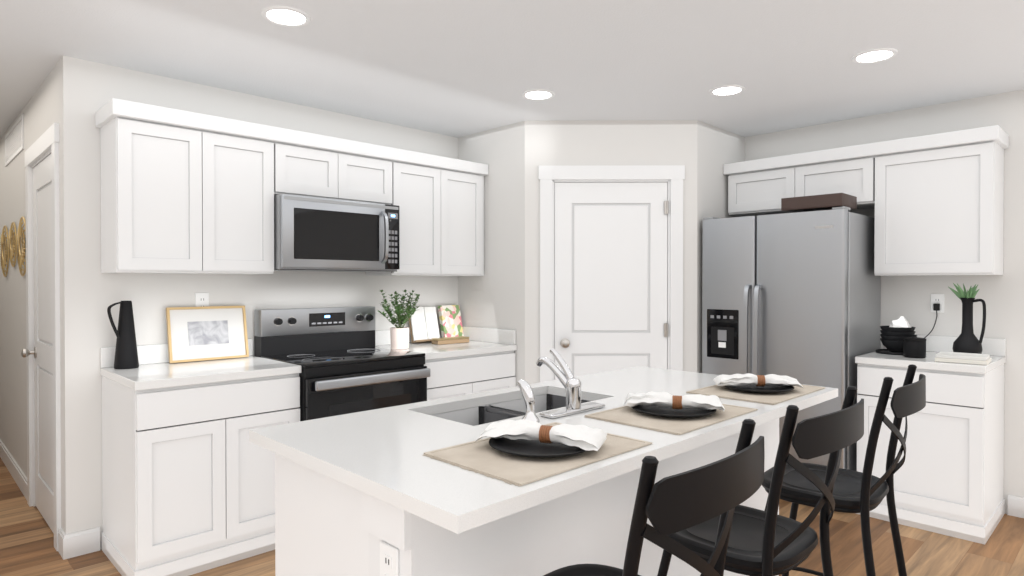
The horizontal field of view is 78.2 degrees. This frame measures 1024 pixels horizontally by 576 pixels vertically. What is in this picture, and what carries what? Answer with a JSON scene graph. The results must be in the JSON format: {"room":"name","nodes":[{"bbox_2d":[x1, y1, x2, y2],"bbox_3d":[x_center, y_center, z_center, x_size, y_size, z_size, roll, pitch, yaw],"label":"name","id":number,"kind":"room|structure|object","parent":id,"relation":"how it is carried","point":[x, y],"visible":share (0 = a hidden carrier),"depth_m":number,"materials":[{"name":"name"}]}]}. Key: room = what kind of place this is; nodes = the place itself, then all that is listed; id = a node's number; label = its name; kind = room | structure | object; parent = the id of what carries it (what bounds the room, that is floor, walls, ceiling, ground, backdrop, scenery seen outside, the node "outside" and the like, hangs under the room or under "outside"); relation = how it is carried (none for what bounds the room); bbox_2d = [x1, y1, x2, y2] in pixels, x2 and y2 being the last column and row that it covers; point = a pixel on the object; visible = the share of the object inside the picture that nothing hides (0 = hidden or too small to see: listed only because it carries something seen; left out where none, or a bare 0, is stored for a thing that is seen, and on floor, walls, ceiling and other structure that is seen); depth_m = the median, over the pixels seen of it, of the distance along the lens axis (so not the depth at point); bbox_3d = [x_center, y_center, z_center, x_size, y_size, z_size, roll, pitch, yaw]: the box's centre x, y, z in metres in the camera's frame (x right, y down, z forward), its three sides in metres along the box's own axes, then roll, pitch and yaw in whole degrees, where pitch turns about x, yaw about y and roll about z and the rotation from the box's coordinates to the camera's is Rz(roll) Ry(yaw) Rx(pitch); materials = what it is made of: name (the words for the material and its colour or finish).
{"room":"kitchen","nodes":[
{"label":"kitchen","id":0,"kind":"room"},
{"bbox_2d":[0,63,60,550],"bbox_3d":[-3.437,0.084,4.417,0.140,2.440,3.487,0,1,-44],"label":"wall","id":1,"kind":"structure","parent":0,"point":[40,111],"depth_m":3.82,"materials":[{"name":"white paint"}]},
{"bbox_2d":[0,225,8,276],"bbox_3d":[-3.696,-0.267,4.584,0.021,0.379,0.379,0,1,-44],"label":"sunburst mirror","id":2,"kind":"object","parent":1,"relation":"attached to","point":[4,252],"visible":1,"depth_m":4.53,"materials":[{"name":"gold glass"}]},
{"bbox_2d":[8,222,16,266],"bbox_3d":[-3.388,-0.295,4.270,0.021,0.309,0.309,0,1,-44],"label":"sunburst mirror","id":3,"kind":"object","parent":1,"relation":"attached to","point":[12,249],"visible":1,"depth_m":4.22,"materials":[{"name":"gold glass"}]},
{"bbox_2d":[5,114,23,166],"bbox_3d":[-3.380,-0.990,4.272,0.008,0.220,0.860,0,1,-44],"label":"air vent","id":4,"kind":"object","parent":1,"relation":"in","point":[14,141],"visible":1,"depth_m":4.22,"materials":[{"name":"white metal"}]},
{"bbox_2d":[17,216,25,275],"bbox_3d":[-3.087,-0.262,3.964,0.021,0.379,0.379,0,1,-44],"label":"sunburst mirror","id":5,"kind":"object","parent":1,"relation":"attached to","point":[21,238],"visible":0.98,"depth_m":3.93,"materials":[{"name":"gold glass"}]},
{"bbox_2d":[21,154,53,532],"bbox_3d":[-2.602,0.295,3.481,0.104,2.010,0.768,0,1,-44],"label":"hall door","id":6,"kind":"structure","parent":1,"relation":"in","point":[42,352],"depth_m":3.54,"materials":[{"name":"white"}]},
{"bbox_2d":[58,528,66,559],"bbox_3d":[-2.214,1.257,3.100,0.013,0.115,0.133,0,1,-44],"label":"baseboard","id":7,"kind":"structure","parent":1,"relation":"attached to","point":[62,543],"depth_m":3.08,"materials":[{"name":"white wood"}]},
{"bbox_2d":[58,56,457,558],"bbox_3d":[-0.738,0.083,4.540,4.124,2.440,0.133,0,1,-44],"label":"wall","id":8,"kind":"structure","parent":0,"point":[90,293],"depth_m":3.21,"materials":[{"name":"white paint"}]},
{"bbox_2d":[195,293,208,306],"bbox_3d":[-1.719,0.084,3.495,0.072,0.116,0.008,0,1,-44],"label":"outlet","id":9,"kind":"object","parent":8,"relation":"attached to","point":[201,299],"visible":0.69,"depth_m":3.49,"materials":[{"name":"white plastic"}]},
{"bbox_2d":[95,98,487,275],"bbox_3d":[-1.122,-0.481,3.836,2.336,0.800,0.347,0,1,-44],"label":"upper cabinet","id":10,"kind":"object","parent":8,"relation":"attached to","point":[184,192],"visible":1,"depth_m":3.33,"materials":[{"name":"white wood"}]},
{"bbox_2d":[274,194,399,271],"bbox_3d":[-1.092,-0.308,3.790,0.756,0.410,0.456,0,1,-44],"label":"microwave","id":11,"kind":"object","parent":10,"relation":"attached to","point":[318,234],"visible":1,"depth_m":3.62,"materials":[{"name":"grey metal"}]},
{"bbox_2d":[458,121,524,385],"bbox_3d":[-0.119,0.083,4.577,0.120,2.440,0.709,0,1,-44],"label":"wall","id":12,"kind":"structure","parent":0,"point":[493,296],"depth_m":4.44,"materials":[{"name":"white paint"}]},
{"bbox_2d":[0,458,1023,575],"bbox_3d":[-0.658,1.347,2.171,7.504,0.050,10.800,0,1,-44],"label":"floor","id":13,"kind":"structure","parent":0,"point":[27,548],"depth_m":3.13,"materials":[{"name":"brown wood"}]},
{"bbox_2d":[100,326,516,575],"bbox_3d":[-1.015,0.802,3.750,2.320,1.015,0.635,0,1,-44],"label":"base cabinet","id":14,"kind":"object","parent":13,"relation":"on","point":[188,477],"visible":0.67,"depth_m":2.98,"materials":[{"name":"white wood"}]},
{"bbox_2d":[107,301,138,368],"bbox_3d":[-1.935,0.231,3.130,0.140,0.335,0.108,0,1,-44],"label":"pitcher","id":15,"kind":"object","parent":14,"relation":"on","point":[126,354],"visible":1,"depth_m":3.11,"materials":[{"name":"black ceramic"}]},
{"bbox_2d":[166,306,248,362],"bbox_3d":[-1.669,0.249,3.467,0.410,0.294,0.074,0,1,-44],"label":"picture frame","id":16,"kind":"object","parent":14,"relation":"on","point":[206,333],"visible":0.98,"depth_m":3.46,"materials":[{"name":"brown wood"}]},
{"bbox_2d":[377,289,419,349],"bbox_3d":[-0.730,0.199,4.059,0.299,0.384,0.288,0,1,-44],"label":"potted plant","id":17,"kind":"object","parent":14,"relation":"on","point":[399,336],"visible":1,"depth_m":4.02,"materials":[{"name":"green plant"}]},
{"bbox_2d":[409,318,431,342],"bbox_3d":[-0.617,0.264,4.474,0.220,0.246,0.121,0,1,-40],"label":"cookbook stand","id":18,"kind":"object","parent":14,"relation":"on","point":[422,341],"visible":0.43,"depth_m":4.41,"materials":[{"name":"brown wood"}]},
{"bbox_2d":[410,307,439,340],"bbox_3d":[-0.618,0.252,4.475,0.214,0.234,0.082,0,1,-40],"label":"open cookbook","id":19,"kind":"object","parent":18,"relation":"on","point":[424,322],"visible":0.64,"depth_m":4.46,"materials":[{"name":"white paper"}]},
{"bbox_2d":[432,336,468,344],"bbox_3d":[-0.430,0.368,4.426,0.270,0.040,0.080,0,1,-41],"label":"box","id":20,"kind":"object","parent":14,"relation":"on","point":[450,340],"visible":1,"depth_m":4.38,"materials":[{"name":"brown wood"}]},
{"bbox_2d":[438,305,463,337],"bbox_3d":[-0.450,0.256,4.651,0.083,0.258,0.194,0,1,41],"label":"book","id":21,"kind":"object","parent":20,"relation":"on","point":[450,321],"visible":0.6,"depth_m":4.63,"materials":[{"name":"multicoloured paper"}]},
{"bbox_2d":[254,306,430,420],"bbox_3d":[-0.980,0.718,3.685,0.760,1.185,0.722,0,1,-44],"label":"range","id":22,"kind":"object","parent":13,"relation":"on","point":[342,360],"visible":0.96,"depth_m":3.63,"materials":[{"name":"black metal"}]},
{"bbox_2d":[275,392,782,575],"bbox_3d":[0.225,0.881,2.237,1.917,0.881,0.678,0,1,-44],"label":"kitchen island","id":23,"kind":"object","parent":13,"relation":"on","point":[323,527],"depth_m":1.66,"materials":[{"name":"white wood"}]},
{"bbox_2d":[249,366,837,535],"bbox_3d":[0.277,0.434,2.181,1.983,0.053,0.944,0,1,-44],"label":"island countertop","id":24,"kind":"structure","parent":23,"relation":"on","point":[377,453],"depth_m":1.67,"materials":[{"name":"white stone"}]},
{"bbox_2d":[423,422,651,485],"bbox_3d":[0.075,0.409,1.608,0.508,0.004,0.340,0,1,-44],"label":"placemat","id":25,"kind":"object","parent":24,"relation":"on","point":[483,457],"visible":0.62,"depth_m":1.50,"materials":[{"name":"fabric"}]},
{"bbox_2d":[489,437,587,456],"bbox_3d":[0.075,0.399,1.608,0.268,0.016,0.268,0,1,-44],"label":"plate","id":26,"kind":"object","parent":25,"relation":"on","point":[527,448],"visible":0.56,"depth_m":1.57,"materials":[{"name":"black ceramic"}]},
{"bbox_2d":[475,419,606,450],"bbox_3d":[0.080,0.369,1.623,0.310,0.054,0.179,0,0,18],"label":"napkin","id":27,"kind":"object","parent":26,"relation":"on","point":[584,437],"visible":1,"depth_m":1.59,"materials":[{"name":"white fabric"}]},
{"bbox_2d":[513,348,604,421],"bbox_3d":[0.120,0.306,2.090,0.368,0.203,0.195,0,1,-44],"label":"faucet","id":28,"kind":"object","parent":24,"relation":"on","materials":[{"name":"silver metal"}]},
{"bbox_2d":[585,404,757,434],"bbox_3d":[0.524,0.405,2.049,0.508,0.004,0.340,0,1,-44],"label":"placemat","id":29,"kind":"object","parent":24,"relation":"on","point":[627,415],"visible":0.65,"depth_m":1.95,"materials":[{"name":"fabric"}]},
{"bbox_2d":[632,405,715,417],"bbox_3d":[0.524,0.395,2.049,0.268,0.016,0.268,0,1,-44],"label":"plate","id":30,"kind":"object","parent":29,"relation":"on","point":[666,411],"visible":0.52,"depth_m":2.01,"materials":[{"name":"black ceramic"}]},
{"bbox_2d":[624,392,724,410],"bbox_3d":[0.530,0.365,2.074,0.320,0.055,0.166,0,0,17],"label":"napkin","id":31,"kind":"object","parent":30,"relation":"on","point":[689,401],"visible":1,"depth_m":2.02,"materials":[{"name":"white fabric"}]},
{"bbox_2d":[686,385,824,404],"bbox_3d":[0.967,0.402,2.484,0.508,0.004,0.340,0,1,-44],"label":"placemat","id":32,"kind":"object","parent":24,"relation":"on","point":[762,398],"visible":0.5,"depth_m":2.39,"materials":[{"name":"fabric"}]},
{"bbox_2d":[724,385,793,392],"bbox_3d":[0.967,0.392,2.484,0.268,0.016,0.268,0,1,-44],"label":"plate","id":33,"kind":"object","parent":32,"relation":"on","point":[765,388],"visible":0.62,"depth_m":2.45,"materials":[{"name":"black ceramic"}]},
{"bbox_2d":[713,373,802,387],"bbox_3d":[0.970,0.363,2.502,0.310,0.052,0.175,0,0,11],"label":"napkin","id":34,"kind":"object","parent":33,"relation":"on","point":[745,380],"visible":1,"depth_m":2.46,"materials":[{"name":"white fabric"}]},
{"bbox_2d":[543,419,764,575],"bbox_3d":[0.213,0.799,1.306,0.463,1.059,0.526,0,1,-44],"label":"stool","id":35,"kind":"object","parent":13,"relation":"on","point":[723,488],"visible":1,"depth_m":1.06,"materials":[{"name":"black metal"}]},
{"bbox_2d":[657,386,863,575],"bbox_3d":[0.643,0.795,1.727,0.461,1.059,0.526,0,1,-44],"label":"stool","id":36,"kind":"object","parent":13,"relation":"on","point":[769,541],"visible":0.73,"depth_m":1.57,"materials":[{"name":"black metal"}]},
{"bbox_2d":[702,206,880,470],"bbox_3d":[1.814,0.415,4.155,0.763,1.782,0.897,0,1,-44],"label":"fridge","id":37,"kind":"object","parent":13,"relation":"on","point":[797,295],"visible":0.69,"depth_m":3.86,"materials":[{"name":"grey metal"}]},
{"bbox_2d":[781,193,856,212],"bbox_3d":[1.869,-0.513,3.840,0.260,0.075,0.350,0,1,-44],"label":"tray","id":38,"kind":"object","parent":37,"relation":"on","point":[811,203],"visible":0.98,"depth_m":3.75,"materials":[{"name":"brown wood"}]},
{"bbox_2d":[762,364,925,575],"bbox_3d":[1.105,0.792,2.167,0.475,1.059,0.528,0,1,-44],"label":"stool","id":39,"kind":"object","parent":13,"relation":"on","point":[865,493],"visible":0.69,"depth_m":2.03,"materials":[{"name":"black metal"}]},
{"bbox_2d":[855,334,1005,543],"bbox_3d":[2.420,0.803,3.646,0.635,1.015,0.610,0,1,-44],"label":"base cabinet","id":40,"kind":"object","parent":13,"relation":"on","point":[949,477],"visible":0.62,"depth_m":3.39,"materials":[{"name":"white wood"}]},
{"bbox_2d":[875,316,915,354],"bbox_3d":[2.321,0.280,3.793,0.230,0.226,0.230,0,1,-44],"label":"bowl","id":41,"kind":"object","parent":40,"relation":"on","point":[895,332],"visible":0.9,"depth_m":3.74,"materials":[{"name":"black ceramic"}]},
{"bbox_2d":[903,334,925,357],"bbox_3d":[2.298,0.330,3.595,0.112,0.130,0.112,0,1,-44],"label":"candle jar","id":42,"kind":"object","parent":40,"relation":"on","point":[914,346],"visible":1,"depth_m":3.55,"materials":[{"name":"black ceramic"}]},
{"bbox_2d":[935,351,990,364],"bbox_3d":[2.434,0.377,3.400,0.230,0.038,0.200,0,1,42],"label":"book","id":43,"kind":"object","parent":40,"relation":"on","point":[967,358],"visible":1,"depth_m":3.35,"materials":[{"name":"white"}]},
{"bbox_2d":[949,283,985,353],"bbox_3d":[2.583,0.183,3.577,0.141,0.424,0.185,0,1,-44],"label":"vase","id":44,"kind":"object","parent":43,"relation":"on","point":[966,341],"visible":0.94,"depth_m":3.55,"materials":[{"name":"black ceramic"}]},
{"bbox_2d":[0,0,1023,138],"bbox_3d":[-0.658,-1.143,2.151,7.504,0.050,10.800,0,1,-44],"label":"ceiling","id":45,"kind":"structure","parent":0,"point":[457,68],"depth_m":3.03,"materials":[{"name":"white paint"}]},
{"bbox_2d":[261,6,310,26],"bbox_3d":[-0.931,-1.117,2.598,0.196,0.006,0.196,0,1,-44],"label":"recessed light","id":46,"kind":"object","parent":45,"relation":"in","point":[286,16],"visible":1,"depth_m":2.59,"materials":[{"name":"white"}]},
{"bbox_2d":[522,89,554,99],"bbox_3d":[0.153,-1.126,3.677,0.196,0.006,0.196,0,1,-44],"label":"recessed light","id":47,"kind":"object","parent":45,"relation":"in","point":[538,94],"visible":0.94,"depth_m":3.67,"materials":[{"name":"white plastic"}]},
{"bbox_2d":[709,85,744,95],"bbox_3d":[1.228,-1.125,3.597,0.196,0.006,0.196,0,1,-44],"label":"recessed light","id":48,"kind":"object","parent":45,"relation":"in","point":[727,90],"visible":1,"depth_m":3.59,"materials":[{"name":"white plastic"}]},
{"bbox_2d":[851,48,897,63],"bbox_3d":[1.753,-1.121,3.048,0.196,0.006,0.196,0,1,-44],"label":"recessed light","id":49,"kind":"object","parent":45,"relation":"in","point":[875,55],"visible":1,"depth_m":3.04,"materials":[{"name":"white"}]},
{"bbox_2d":[525,120,696,383],"bbox_3d":[0.671,0.085,4.317,1.168,2.440,0.120,0,0,1],"label":"wall","id":50,"kind":"structure","parent":0,"point":[619,151],"depth_m":4.27,"materials":[{"name":"white paint"}]},
{"bbox_2d":[554,182,668,379],"bbox_3d":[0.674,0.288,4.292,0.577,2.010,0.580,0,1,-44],"label":"pantry door","id":51,"kind":"structure","parent":50,"relation":"in","point":[610,276],"depth_m":4.28,"materials":[{"name":"white wood"}]},
{"bbox_2d":[697,120,744,372],"bbox_3d":[1.508,0.083,4.605,0.829,2.440,0.120,0,1,-44],"label":"wall","id":52,"kind":"structure","parent":0,"point":[718,148],"depth_m":4.39,"materials":[{"name":"white paint"}]},
{"bbox_2d":[745,90,1023,517],"bbox_3d":[3.714,0.097,2.857,0.133,2.440,5.465,0,1,-44],"label":"wall","id":53,"kind":"structure","parent":0,"point":[908,298],"depth_m":3.74,"materials":[{"name":"white paint"}]},
{"bbox_2d":[723,156,782,216],"bbox_3d":[1.847,-0.706,4.441,0.321,0.360,0.530,0,1,-44],"label":"upper cabinet","id":54,"kind":"object","parent":53,"relation":"attached to","point":[755,187],"depth_m":4.38,"materials":[{"name":"white wood"}]},
{"bbox_2d":[783,143,874,212],"bbox_3d":[2.137,-0.703,4.147,0.321,0.360,0.531,0,1,-44],"label":"upper cabinet","id":55,"kind":"object","parent":53,"relation":"attached to","point":[850,170],"depth_m":4.01,"materials":[{"name":"white wood"}]},
{"bbox_2d":[924,294,943,337],"bbox_3d":[2.520,0.204,3.852,0.201,0.336,0.168,0,1,-44],"label":"outlet","id":56,"kind":"object","parent":53,"relation":"attached to","point":[937,304],"visible":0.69,"depth_m":3.87,"materials":[{"name":"white plastic"}]},
{"bbox_2d":[871,125,1006,275],"bbox_3d":[2.530,-0.477,3.748,0.321,0.805,0.587,0,1,-44],"label":"upper cabinet","id":57,"kind":"object","parent":53,"relation":"attached to","point":[936,201],"depth_m":3.61,"materials":[{"name":"white wood"}]}
]}

